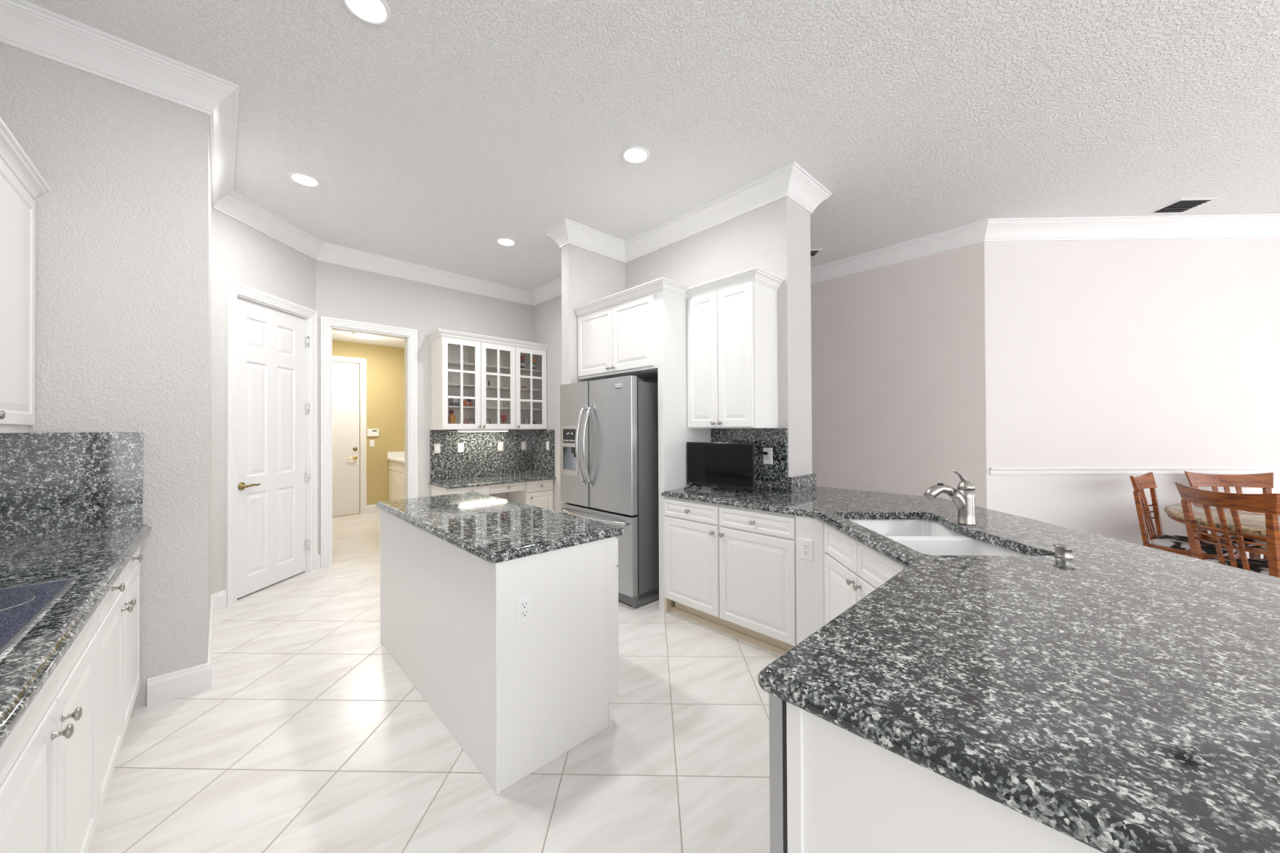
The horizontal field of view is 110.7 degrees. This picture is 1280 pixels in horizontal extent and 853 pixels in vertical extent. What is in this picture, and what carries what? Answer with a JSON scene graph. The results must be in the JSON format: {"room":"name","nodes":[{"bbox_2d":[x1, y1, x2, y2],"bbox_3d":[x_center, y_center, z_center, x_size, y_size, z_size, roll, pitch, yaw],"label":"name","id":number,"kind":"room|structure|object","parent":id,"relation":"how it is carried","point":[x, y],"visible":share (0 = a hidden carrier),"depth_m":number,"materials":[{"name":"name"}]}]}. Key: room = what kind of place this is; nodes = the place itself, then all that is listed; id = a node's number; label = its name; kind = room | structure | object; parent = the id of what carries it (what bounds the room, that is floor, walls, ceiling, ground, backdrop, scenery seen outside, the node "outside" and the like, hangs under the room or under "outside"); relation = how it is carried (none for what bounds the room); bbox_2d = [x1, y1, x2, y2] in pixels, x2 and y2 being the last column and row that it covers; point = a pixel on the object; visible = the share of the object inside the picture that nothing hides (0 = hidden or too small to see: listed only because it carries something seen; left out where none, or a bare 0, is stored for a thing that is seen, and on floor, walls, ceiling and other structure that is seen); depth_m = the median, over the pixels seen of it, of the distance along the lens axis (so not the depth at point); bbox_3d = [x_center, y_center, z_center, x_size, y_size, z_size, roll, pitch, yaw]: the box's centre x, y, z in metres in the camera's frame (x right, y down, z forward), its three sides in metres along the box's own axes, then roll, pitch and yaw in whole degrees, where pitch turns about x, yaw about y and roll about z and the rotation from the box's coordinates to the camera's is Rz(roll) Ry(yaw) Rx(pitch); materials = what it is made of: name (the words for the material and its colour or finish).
{"room":"kitchen","nodes":[
{"label":"kitchen","id":0,"kind":"room"},
{"bbox_2d":[0,42,211,709],"bbox_3d":[-3.160,-0.216,2.550,0.975,3.255,1.367,0,0,-44],"label":"wall","id":1,"kind":"structure","parent":0,"point":[123,284],"depth_m":2.22,"materials":[{"name":"white paint"}]},
{"bbox_2d":[0,116,50,432],"bbox_3d":[-2.200,-0.540,1.252,0.335,1.122,1.838,0,0,-44],"label":"upper cabinet","id":2,"kind":"object","parent":1,"relation":"attached to","point":[20,181],"visible":1,"depth_m":1.82,"materials":[{"name":"white wood"}]},
{"bbox_2d":[0,431,142,538],"bbox_3d":[-2.720,0.259,2.005,0.622,0.462,0.019,0,0,-44],"label":"backsplash","id":3,"kind":"structure","parent":1,"relation":"attached to","point":[51,482],"depth_m":2.06,"materials":[{"name":"black stone"}]},
{"bbox_2d":[146,589,226,706],"bbox_3d":[-2.866,1.345,2.853,0.234,0.134,1.472,0,0,-41],"label":"baseboard","id":4,"kind":"structure","parent":1,"relation":"attached to","point":[176,684],"depth_m":2.32,"materials":[{"name":"white wood"}]},
{"bbox_2d":[0,0,831,306],"bbox_3d":[-1.739,-1.764,3.748,4.442,0.158,10.200,0,0,-44],"label":"trim","id":5,"kind":"structure","parent":1,"relation":"attached to","point":[26,26],"depth_m":3.27,"materials":[{"name":"white wood"}]},
{"bbox_2d":[211,207,315,594],"bbox_3d":[-3.325,-0.207,3.865,0.120,3.255,1.157,0,0,1],"label":"wall","id":6,"kind":"structure","parent":0,"point":[241,254],"depth_m":3.49,"materials":[{"name":"white paint"}]},
{"bbox_2d":[225,279,317,606],"bbox_3d":[-3.302,0.131,3.962,0.158,2.580,0.943,0,0,1],"label":"door","id":7,"kind":"structure","parent":6,"relation":"in","point":[271,341],"depth_m":3.91,"materials":[{"name":"white wood"}]},
{"bbox_2d":[332,340,404,505],"bbox_3d":[-4.613,-0.001,7.426,2.450,2.900,0.120,0,0,-44],"label":"wall","id":8,"kind":"structure","parent":0,"point":[385,365],"depth_m":7.54,"materials":[{"name":"beige paint"}]},
{"bbox_2d":[332,355,366,517],"bbox_3d":[-4.933,0.159,7.087,0.930,2.580,0.168,0,0,-44],"label":"door","id":9,"kind":"structure","parent":8,"relation":"in","point":[348,451],"depth_m":7.22,"materials":[{"name":"white wood"}]},
{"bbox_2d":[369,440,374,446],"bbox_3d":[-4.504,0.284,7.438,0.070,0.115,0.008,0,0,-44],"label":"light switch","id":10,"kind":"object","parent":8,"relation":"attached to","point":[371,442],"visible":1,"depth_m":7.44,"materials":[{"name":"white plastic"}]},
{"bbox_2d":[367,429,378,436],"bbox_3d":[-4.491,0.104,7.438,0.170,0.124,0.030,0,0,-44],"label":"alarm keypad","id":11,"kind":"object","parent":8,"relation":"attached to","point":[371,433],"visible":1,"depth_m":7.43,"materials":[{"name":"white plastic"}]},
{"bbox_2d":[366,504,380,513],"bbox_3d":[-4.434,1.382,7.487,0.344,0.134,0.016,0,0,-44],"label":"baseboard","id":12,"kind":"structure","parent":8,"relation":"attached to","point":[370,508],"depth_m":7.42,"materials":[{"name":"white wood"}]},
{"bbox_2d":[386,451,404,457],"bbox_3d":[-4.048,0.489,7.861,0.789,0.100,0.019,0,0,-44],"label":"backsplash","id":13,"kind":"structure","parent":8,"relation":"attached to","point":[397,454],"depth_m":7.68,"materials":[{"name":"white plastic"}]},
{"bbox_2d":[332,329,404,347],"bbox_3d":[-3.613,-1.428,6.376,2.450,0.068,3.043,0,0,-44],"label":"ceiling","id":14,"kind":"structure","parent":0,"point":[340,335],"depth_m":7.08,"materials":[{"name":"white paint"}]},
{"bbox_2d":[352,332,380,339],"bbox_3d":[-4.071,-1.360,6.604,0.320,0.060,0.320,0,0,-44],"label":"ceiling lamp","id":15,"kind":"object","parent":14,"relation":"attached to","point":[357,335],"visible":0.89,"depth_m":6.56,"materials":[{"name":"white glass"}]},
{"bbox_2d":[315,260,533,555],"bbox_3d":[-2.397,-0.202,5.336,2.680,3.255,0.120,0,0,-44],"label":"wall","id":16,"kind":"structure","parent":0,"point":[342,292],"depth_m":5.12,"materials":[{"name":"white paint"}]},
{"bbox_2d":[317,554,320,568],"bbox_3d":[-3.227,1.357,4.433,0.042,0.134,0.020,0,0,-44],"label":"baseboard","id":17,"kind":"structure","parent":16,"relation":"attached to","point":[318,556],"depth_m":4.44,"materials":[{"name":"white wood"}]},
{"bbox_2d":[320,315,417,568],"bbox_3d":[-2.929,0.156,4.813,0.910,2.537,0.144,0,0,-44],"label":"trim","id":18,"kind":"structure","parent":16,"relation":"attached to","point":[328,324],"depth_m":4.58,"materials":[{"name":"white wood"}]},
{"bbox_2d":[430,430,533,481],"bbox_3d":[-1.965,0.346,5.644,1.352,0.601,0.018,0,0,-44],"label":"backsplash","id":19,"kind":"structure","parent":16,"relation":"attached to","point":[481,457],"depth_m":5.58,"materials":[{"name":"black stone"}]},
{"bbox_2d":[434,443,440,453],"bbox_3d":[-2.392,0.260,5.221,0.070,0.115,0.009,0,0,-43],"label":"wall plate","id":20,"kind":"object","parent":19,"relation":"attached to","point":[437,446],"visible":1,"depth_m":5.22,"materials":[{"name":"white plastic"}]},
{"bbox_2d":[457,443,463,452],"bbox_3d":[-2.193,0.260,5.411,0.070,0.115,0.008,0,0,-44],"label":"wall plate","id":21,"kind":"object","parent":19,"relation":"attached to","point":[460,446],"visible":1,"depth_m":5.41,"materials":[{"name":"white plastic"}]},
{"bbox_2d":[497,441,502,450],"bbox_3d":[-1.816,0.260,5.769,0.070,0.115,0.009,0,0,-44],"label":"wall plate","id":22,"kind":"object","parent":19,"relation":"attached to","point":[500,444],"visible":1,"depth_m":5.77,"materials":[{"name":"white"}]},
{"bbox_2d":[521,441,526,449],"bbox_3d":[-1.573,0.261,6.000,0.070,0.115,0.008,0,0,-44],"label":"wall plate","id":23,"kind":"object","parent":19,"relation":"attached to","point":[523,443],"visible":1,"depth_m":6.00,"materials":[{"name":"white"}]},
{"bbox_2d":[426,328,549,430],"bbox_3d":[-1.846,-0.519,5.501,1.412,1.115,0.404,0,0,-44],"label":"upper cabinet","id":24,"kind":"object","parent":16,"relation":"attached to","point":[460,370],"visible":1,"depth_m":5.42,"materials":[{"name":"white wood"}]},
{"bbox_2d":[448,409,456,423],"bbox_3d":[-2.211,-0.088,5.212,0.081,0.212,0.070,0,0,-44],"label":"figurine","id":25,"kind":"object","parent":24,"relation":"on","point":[452,419],"visible":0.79,"depth_m":5.19,"materials":[{"name":"orange ceramic"}]},
{"bbox_2d":[449,398,459,405],"bbox_3d":[-2.187,-0.291,5.216,0.110,0.110,0.015,0,0,-44],"label":"photo frame","id":26,"kind":"object","parent":24,"relation":"on","point":[451,400],"visible":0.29,"depth_m":5.21,"materials":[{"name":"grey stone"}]},
{"bbox_2d":[453,398,457,404],"bbox_3d":[-2.175,-0.301,5.220,0.058,0.070,0.003,0,0,-44],"label":"picture","id":27,"kind":"object","parent":26,"relation":"attached to","point":[455,400],"depth_m":5.22,"materials":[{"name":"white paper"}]},
{"bbox_2d":[448,360,475,368],"bbox_3d":[-2.183,-0.737,5.250,0.418,0.018,0.285,0,0,-44],"label":"shelf","id":28,"kind":"object","parent":24,"relation":"attached to","point":[451,364],"depth_m":5.26,"materials":[{"name":"white"}]},
{"bbox_2d":[448,383,475,388],"bbox_3d":[-2.182,-0.482,5.248,0.418,0.018,0.285,0,0,-44],"label":"shelf","id":29,"kind":"object","parent":24,"relation":"attached to","point":[450,385],"depth_m":5.24,"materials":[{"name":"white"}]},
{"bbox_2d":[448,405,475,408],"bbox_3d":[-2.181,-0.227,5.246,0.418,0.018,0.285,0,0,-44],"label":"shelf","id":30,"kind":"object","parent":24,"relation":"attached to","point":[449,406],"depth_m":5.19,"materials":[{"name":"white wood"}]},
{"bbox_2d":[462,399,472,406],"bbox_3d":[-2.077,-0.291,5.307,0.134,0.100,0.064,0,0,-44],"label":"ornament","id":31,"kind":"object","parent":24,"relation":"on","point":[464,402],"visible":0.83,"depth_m":5.29,"materials":[{"name":"orange ceramic"}]},
{"bbox_2d":[457,429,508,431],"bbox_3d":[-1.932,0.052,5.463,0.610,0.027,0.100,0,0,-44],"label":"light","id":32,"kind":"object","parent":24,"relation":"attached to","point":[458,430],"visible":1,"depth_m":5.40,"materials":[{"name":"white plastic"}]},
{"bbox_2d":[457,431,507,431],"bbox_3d":[-1.932,0.062,5.463,0.590,0.008,0.092,0,0,-44],"label":"diffuser","id":33,"kind":"object","parent":32,"relation":"attached to","point":[458,431],"depth_m":5.41,"materials":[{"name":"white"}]},
{"bbox_2d":[485,364,510,371],"bbox_3d":[-1.863,-0.737,5.554,0.431,0.018,0.285,0,0,-44],"label":"shelf","id":34,"kind":"object","parent":24,"relation":"attached to","point":[489,368],"depth_m":5.56,"materials":[{"name":"white"}]},
{"bbox_2d":[486,386,510,390],"bbox_3d":[-1.862,-0.482,5.552,0.431,0.018,0.285,0,0,-44],"label":"shelf","id":35,"kind":"object","parent":24,"relation":"attached to","point":[488,388],"depth_m":5.57,"materials":[{"name":"white"}]},
{"bbox_2d":[486,407,510,409],"bbox_3d":[-1.861,-0.227,5.551,0.431,0.018,0.285,0,0,-44],"label":"shelf","id":36,"kind":"object","parent":24,"relation":"attached to","point":[487,408],"depth_m":5.52,"materials":[{"name":"white wood"}]},
{"bbox_2d":[501,414,506,422],"bbox_3d":[-1.737,-0.064,5.636,0.064,0.165,0.063,0,0,-44],"label":"wine glass","id":37,"kind":"object","parent":24,"relation":"in","point":[503,416],"visible":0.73,"depth_m":5.61,"materials":[{"name":"pink"}]},
{"bbox_2d":[520,355,525,368],"bbox_3d":[-1.545,-0.839,5.814,0.083,0.187,0.092,0,0,-44],"label":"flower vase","id":38,"kind":"object","parent":24,"relation":"on","point":[522,358],"visible":0.94,"depth_m":5.79,"materials":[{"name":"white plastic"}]},
{"bbox_2d":[523,417,530,424],"bbox_3d":[-1.498,-0.046,5.843,0.076,0.130,0.101,0,0,17],"label":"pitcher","id":39,"kind":"object","parent":24,"relation":"on","point":[526,420],"visible":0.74,"depth_m":5.80,"materials":[{"name":"grey glass"}]},
{"bbox_2d":[520,368,542,373],"bbox_3d":[-1.541,-0.737,5.860,0.425,0.018,0.285,0,0,-44],"label":"shelf","id":40,"kind":"object","parent":24,"relation":"attached to","point":[522,371],"depth_m":5.89,"materials":[{"name":"white"}]},
{"bbox_2d":[520,387,542,392],"bbox_3d":[-1.540,-0.482,5.859,0.425,0.018,0.285,0,0,-44],"label":"shelf","id":41,"kind":"object","parent":24,"relation":"attached to","point":[540,389],"depth_m":5.88,"materials":[{"name":"white wood"}]},
{"bbox_2d":[520,408,542,410],"bbox_3d":[-1.538,-0.227,5.857,0.425,0.018,0.285,0,0,-44],"label":"shelf","id":42,"kind":"object","parent":24,"relation":"attached to","point":[522,409],"depth_m":5.84,"materials":[{"name":"white wood"}]},
{"bbox_2d":[532,357,536,369],"bbox_3d":[-1.429,-0.830,5.924,0.082,0.168,0.089,0,0,-44],"label":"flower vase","id":43,"kind":"object","parent":24,"relation":"on","point":[534,360],"visible":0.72,"depth_m":5.90,"materials":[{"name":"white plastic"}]},
{"bbox_2d":[88,511,781,852],"bbox_3d":[0.402,1.462,3.782,14.600,0.120,14.400,0,0,1],"label":"floor","id":44,"kind":"structure","parent":0,"point":[308,735],"depth_m":1.89,"materials":[{"name":"beige tile"}]},
{"bbox_2d":[0,607,97,852],"bbox_3d":[-1.631,0.956,0.880,0.640,0.875,0.998,0,0,-44],"label":"base cabinet","id":45,"kind":"object","parent":44,"relation":"on","point":[48,761],"visible":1,"depth_m":1.08,"materials":[{"name":"white wood"}]},
{"bbox_2d":[95,546,142,820],"bbox_3d":[-2.344,0.964,1.630,0.640,0.875,1.068,0,0,-44],"label":"base cabinet","id":46,"kind":"object","parent":44,"relation":"on","point":[118,630],"visible":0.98,"depth_m":1.71,"materials":[{"name":"white wood"}]},
{"bbox_2d":[0,524,151,747],"bbox_3d":[-1.668,0.498,0.919,0.651,0.040,3.039,0,0,-44],"label":"countertop","id":47,"kind":"structure","parent":46,"relation":"on","point":[97,557],"depth_m":1.35,"materials":[{"name":"black stone"}]},
{"bbox_2d":[0,577,76,657],"bbox_3d":[-1.694,0.465,0.937,0.510,0.028,0.772,0,0,-44],"label":"cooktop","id":48,"kind":"object","parent":47,"relation":"in","point":[21,606],"visible":1,"depth_m":1.17,"materials":[{"name":"glass"}]},
{"bbox_2d":[389,460,402,500],"bbox_3d":[-3.808,1.012,7.570,0.745,0.868,0.755,0,0,-44],"label":"laundry cabinet","id":49,"kind":"object","parent":44,"relation":"on","point":[396,468],"visible":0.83,"depth_m":7.32,"materials":[{"name":"white wood"}]},
{"bbox_2d":[386,451,404,462],"bbox_3d":[-3.548,0.504,7.336,0.789,0.140,1.469,0,0,-44],"label":"countertop","id":50,"kind":"structure","parent":49,"relation":"on","point":[397,456],"depth_m":7.61,"materials":[{"name":"white stone"}]},
{"bbox_2d":[402,462,404,498],"bbox_3d":[-3.324,1.007,7.020,0.680,0.868,0.690,0,0,-44],"label":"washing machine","id":51,"kind":"object","parent":44,"relation":"on","point":[403,464],"visible":0.09,"depth_m":6.99,"materials":[{"name":"white metal"}]},
{"bbox_2d":[431,479,553,510],"bbox_3d":[-1.772,1.051,5.459,1.358,0.745,0.530,0,0,-44],"label":"base cabinet","id":52,"kind":"object","parent":44,"relation":"on","point":[540,493],"visible":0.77,"depth_m":5.52,"materials":[{"name":"white wood"}]},
{"bbox_2d":[428,473,555,488],"bbox_3d":[-1.778,0.661,5.448,1.384,0.033,0.556,0,0,-44],"label":"countertop","id":53,"kind":"structure","parent":52,"relation":"on","point":[449,484],"depth_m":5.29,"materials":[{"name":"black stone"}]},
{"bbox_2d":[380,510,619,795],"bbox_3d":[-0.881,0.963,2.501,0.653,0.875,1.674,0,0,-44],"label":"kitchen island","id":54,"kind":"object","parent":44,"relation":"on","point":[517,659],"visible":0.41,"depth_m":1.92,"materials":[{"name":"white"}]},
{"bbox_2d":[375,491,625,564],"bbox_3d":[-0.900,0.505,2.506,0.674,0.040,1.718,0,0,-44],"label":"island countertop","id":55,"kind":"structure","parent":54,"relation":"on","point":[494,530],"depth_m":2.17,"materials":[{"name":"black stone"}]},
{"bbox_2d":[520,600,528,618],"bbox_3d":[-0.458,0.725,1.754,0.033,0.067,0.003,0,0,-44],"label":"receptacle","id":56,"kind":"object","parent":54,"relation":"attached to","point":[524,603],"depth_m":1.75,"materials":[{"name":"white plastic"}]},
{"bbox_2d":[560,375,658,608],"bbox_3d":[-0.159,0.510,3.924,0.861,1.790,0.960,0,0,-44],"label":"refrigerator","id":57,"kind":"object","parent":44,"relation":"on","point":[609,427],"visible":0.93,"depth_m":3.52,"materials":[{"name":"grey metal"}]},
{"bbox_2d":[657,289,711,611],"bbox_3d":[0.377,0.181,3.579,0.598,2.440,0.060,0,0,-44],"label":"panel","id":58,"kind":"object","parent":44,"relation":"on","point":[673,432],"visible":0.5,"depth_m":3.42,"materials":[{"name":"white wood"}]},
{"bbox_2d":[663,496,796,655],"bbox_3d":[0.749,0.959,3.150,0.648,0.875,1.058,0,0,-44],"label":"base cabinet","id":59,"kind":"object","parent":44,"relation":"on","point":[730,570],"visible":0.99,"depth_m":2.88,"materials":[{"name":"white wood"}]},
{"bbox_2d":[768,693,787,852],"bbox_3d":[0.634,0.948,0.907,0.600,0.870,0.631,0,0,-44],"label":"dishwasher","id":60,"kind":"object","parent":44,"relation":"on","point":[777,706],"visible":0.1,"depth_m":0.86,"materials":[{"name":"silver metal"}]},
{"bbox_2d":[795,515,824,644],"bbox_3d":[0.965,0.954,2.511,0.030,0.875,0.162,0,0,-44],"label":"filler panel","id":61,"kind":"object","parent":44,"relation":"on","point":[810,618],"visible":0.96,"depth_m":2.51,"materials":[{"name":"white wood"}]},
{"bbox_2d":[802,543,808,555],"bbox_3d":[0.943,0.701,2.516,0.003,0.067,0.033,0,0,-43],"label":"receptacle","id":62,"kind":"object","parent":61,"relation":"attached to","point":[806,549],"depth_m":2.51,"materials":[{"name":"white plastic"}]},
{"bbox_2d":[823,522,906,624],"bbox_3d":[1.300,0.949,2.000,0.650,0.875,0.895,0,0,1],"label":"base cabinet","id":63,"kind":"object","parent":44,"relation":"on","point":[853,570],"visible":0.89,"depth_m":2.15,"materials":[{"name":"white wood"}]},
{"bbox_2d":[786,702,1102,852],"bbox_3d":[1.008,0.945,1.245,1.437,0.875,3.516,0,0,1],"label":"base cabinet","id":64,"kind":"object","parent":44,"relation":"on","point":[847,793],"visible":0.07,"depth_m":0.72,"materials":[{"name":"white wood"}]},
{"bbox_2d":[661,486,1279,852],"bbox_3d":[1.048,0.488,1.430,1.868,0.040,4.636,0,0,1],"label":"countertop","id":65,"kind":"structure","parent":64,"relation":"on","point":[1117,696],"depth_m":0.83,"materials":[{"name":"black stone"}]},
{"bbox_2d":[684,441,754,495],"bbox_3d":[0.577,0.300,3.289,0.192,0.361,0.607,0,0,-44],"label":"television","id":66,"kind":"object","parent":65,"relation":"on","point":[724,465],"visible":1,"depth_m":3.26,"materials":[{"name":"black plastic"}]},
{"bbox_2d":[848,519,1027,555],"bbox_3d":[1.314,0.623,2.024,0.566,0.222,0.896,0,0,1],"label":"sink","id":67,"kind":"object","parent":65,"relation":"in","point":[928,537],"visible":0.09,"depth_m":2.03,"materials":[{"name":"white ceramic"}]},
{"bbox_2d":[924,470,976,525],"bbox_3d":[1.497,0.340,2.141,0.236,0.261,0.074,0,0,1],"label":"faucet","id":68,"kind":"object","parent":65,"relation":"on","point":[964,498],"visible":1,"depth_m":2.12,"materials":[{"name":"silver metal"}]},
{"bbox_2d":[1053,543,1075,559],"bbox_3d":[1.518,0.445,1.585,0.058,0.044,0.058,0,0,1],"label":"air gap cap","id":69,"kind":"object","parent":65,"relation":"on","point":[1062,550],"visible":1,"depth_m":1.57,"materials":[{"name":"silver metal"}]},
{"bbox_2d":[1129,471,1240,559],"bbox_3d":[4.300,0.888,3.504,0.575,0.987,0.525,0,0,-31],"label":"dining chair","id":70,"kind":"object","parent":44,"relation":"on","point":[1179,544],"visible":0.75,"depth_m":3.54,"materials":[{"name":"brown wood"}]},
{"bbox_2d":[1164,502,1279,542],"bbox_3d":[4.875,1.002,2.732,2.108,0.742,2.108,0,0,1],"label":"dining table","id":71,"kind":"object","parent":44,"relation":"on","point":[1251,522],"visible":0.56,"depth_m":3.08,"materials":[{"name":"wood"}]},
{"bbox_2d":[1174,481,1279,577],"bbox_3d":[3.989,0.885,2.832,0.525,0.987,0.575,0,0,9],"label":"dining chair","id":72,"kind":"object","parent":44,"relation":"on","point":[1268,504],"visible":0.74,"depth_m":2.81,"materials":[{"name":"brown wood"}]},
{"bbox_2d":[1184,471,1273,559],"bbox_3d":[5.035,0.885,3.619,0.575,0.987,0.525,0,0,15],"label":"dining chair","id":73,"kind":"object","parent":44,"relation":"on","point":[1264,481],"visible":0.46,"depth_m":3.81,"materials":[{"name":"brown wood"}]},
{"bbox_2d":[533,295,562,512],"bbox_3d":[-0.761,-0.209,5.473,0.121,3.255,1.937,0,0,-44],"label":"wall","id":74,"kind":"structure","parent":0,"point":[547,314],"depth_m":5.77,"materials":[{"name":"white paint"}]},
{"bbox_2d":[533,429,555,475],"bbox_3d":[-1.288,0.344,5.925,0.017,0.601,0.507,0,0,-44],"label":"backsplash","id":75,"kind":"structure","parent":74,"relation":"attached to","point":[544,459],"depth_m":5.91,"materials":[{"name":"black stone"}]},
{"bbox_2d":[546,441,549,449],"bbox_3d":[-1.219,0.253,5.835,0.008,0.115,0.070,0,0,-44],"label":"wall plate","id":76,"kind":"object","parent":75,"relation":"attached to","point":[547,442],"visible":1,"depth_m":5.83,"materials":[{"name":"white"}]},
{"bbox_2d":[561,244,626,502],"bbox_3d":[-0.437,-0.218,4.361,0.703,3.255,0.120,0,0,-44],"label":"wall","id":77,"kind":"structure","parent":0,"point":[587,276],"depth_m":4.16,"materials":[{"name":"white paint"}]},
{"bbox_2d":[24,0,1279,290],"bbox_3d":[0.386,-1.928,3.804,14.600,0.150,14.400,0,0,1],"label":"ceiling","id":78,"kind":"structure","parent":0,"point":[441,131],"depth_m":2.58,"materials":[{"name":"white paint"}]},
{"bbox_2d":[288,172,320,187],"bbox_3d":[-2.501,-1.839,3.300,0.196,0.007,0.196,0,0,1],"label":"recessed light","id":79,"kind":"object","parent":78,"relation":"in","point":[302,179],"visible":1,"depth_m":3.30,"materials":[{"name":"white"}]},
{"bbox_2d":[341,0,391,26],"bbox_3d":[-1.206,-1.853,1.947,0.196,0.007,0.196,0,0,1],"label":"recessed light","id":80,"kind":"object","parent":78,"relation":"in","point":[373,12],"visible":1,"depth_m":1.97,"materials":[{"name":"white"}]},
{"bbox_2d":[495,237,516,246],"bbox_3d":[-1.333,-1.837,4.408,0.196,0.007,0.196,0,0,1],"label":"recessed light","id":81,"kind":"object","parent":78,"relation":"in","point":[506,242],"visible":1,"depth_m":4.41,"materials":[{"name":"white"}]},
{"bbox_2d":[621,146,649,164],"bbox_3d":[-0.030,-1.852,3.022,0.196,0.007,0.196,0,0,1],"label":"recessed light","id":82,"kind":"object","parent":78,"relation":"in","point":[631,154],"visible":1,"depth_m":3.02,"materials":[{"name":"white"}]},
{"bbox_2d":[810,248,822,257],"bbox_3d":[1.720,-1.848,4.730,0.380,0.012,0.200,0,0,1],"label":"ceiling vent","id":83,"kind":"object","parent":78,"relation":"in","point":[814,252],"visible":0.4,"depth_m":4.69,"materials":[{"name":"white metal"}]},
{"bbox_2d":[1145,197,1218,214],"bbox_3d":[4.596,-1.868,3.760,0.300,0.012,0.265,0,0,1],"label":"ceiling vent","id":84,"kind":"object","parent":78,"relation":"in","point":[1180,206],"visible":1,"depth_m":3.75,"materials":[{"name":"white"}]},
{"bbox_2d":[625,196,812,492],"bbox_3d":[0.572,-0.225,4.086,0.380,3.255,1.910,0,0,-44],"label":"wall","id":85,"kind":"structure","parent":0,"point":[774,237],"depth_m":3.44,"materials":[{"name":"white paint"}]},
{"bbox_2d":[573,276,688,381],"bbox_3d":[0.014,-0.775,3.917,0.659,0.656,1.151,0,0,-44],"label":"upper cabinet","id":86,"kind":"object","parent":85,"relation":"attached to","point":[618,332],"visible":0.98,"depth_m":3.68,"materials":[{"name":"white wood"}]},
{"bbox_2d":[684,266,784,428],"bbox_3d":[0.709,-0.539,3.395,0.372,1.106,0.671,0,0,-44],"label":"upper cabinet","id":87,"kind":"object","parent":85,"relation":"attached to","point":[732,338],"visible":1,"depth_m":3.25,"materials":[{"name":"white wood"}]},
{"bbox_2d":[711,428,788,492],"bbox_3d":[0.846,0.249,3.504,0.020,0.468,0.692,0,0,-44],"label":"backsplash","id":88,"kind":"structure","parent":85,"relation":"attached to","point":[775,477],"depth_m":3.37,"materials":[{"name":"black stone"}]},
{"bbox_2d":[754,452,768,471],"bbox_3d":[0.905,0.295,3.400,0.022,0.204,0.167,0,0,-44],"label":"power cord","id":89,"kind":"object","parent":88,"relation":"attached to","point":[764,453],"visible":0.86,"depth_m":3.36,"materials":[{"name":"black plastic"}]},
{"bbox_2d":[763,448,773,464],"bbox_3d":[0.968,0.224,3.354,0.010,0.122,0.078,0,0,-44],"label":"wall outlet","id":90,"kind":"object","parent":88,"relation":"attached to","point":[767,459],"visible":1,"depth_m":3.35,"materials":[{"name":"white plastic"}]},
{"bbox_2d":[765,451,769,460],"bbox_3d":[0.966,0.224,3.352,0.003,0.067,0.033,0,0,-44],"label":"receptacle","id":91,"kind":"object","parent":90,"relation":"attached to","point":[767,456],"depth_m":3.35,"materials":[{"name":"white plastic"}]},
{"bbox_2d":[788,473,816,492],"bbox_3d":[1.246,0.426,3.380,0.405,0.106,0.020,0,0,-44],"label":"backsplash","id":92,"kind":"structure","parent":85,"relation":"attached to","point":[796,483],"depth_m":3.35,"materials":[{"name":"black stone"}]},
{"bbox_2d":[810,241,986,508],"bbox_3d":[0.391,-0.205,7.106,0.122,3.255,8.243,0,0,-44],"label":"wall","id":93,"kind":"structure","parent":0,"point":[898,350],"depth_m":4.58,"materials":[{"name":"white paint"}]},
{"bbox_2d":[810,213,1279,284],"bbox_3d":[2.006,-1.768,6.003,11.966,0.158,2.348,0,0,31],"label":"trim","id":94,"kind":"structure","parent":93,"relation":"attached to","point":[1248,225],"depth_m":4.02,"materials":[{"name":"white wood"}]},
{"bbox_2d":[983,237,1279,560],"bbox_3d":[5.413,-0.248,4.082,4.580,3.255,0.120,0,0,1],"label":"wall","id":95,"kind":"structure","parent":0,"point":[1131,353],"depth_m":4.05,"materials":[{"name":"white paint"}]},
{"bbox_2d":[989,466,1279,475],"bbox_3d":[5.460,0.399,4.003,4.488,0.068,0.027,0,0,1],"label":"trim","id":96,"kind":"structure","parent":95,"relation":"attached to","point":[1028,470],"depth_m":4.03,"materials":[{"name":"white"}]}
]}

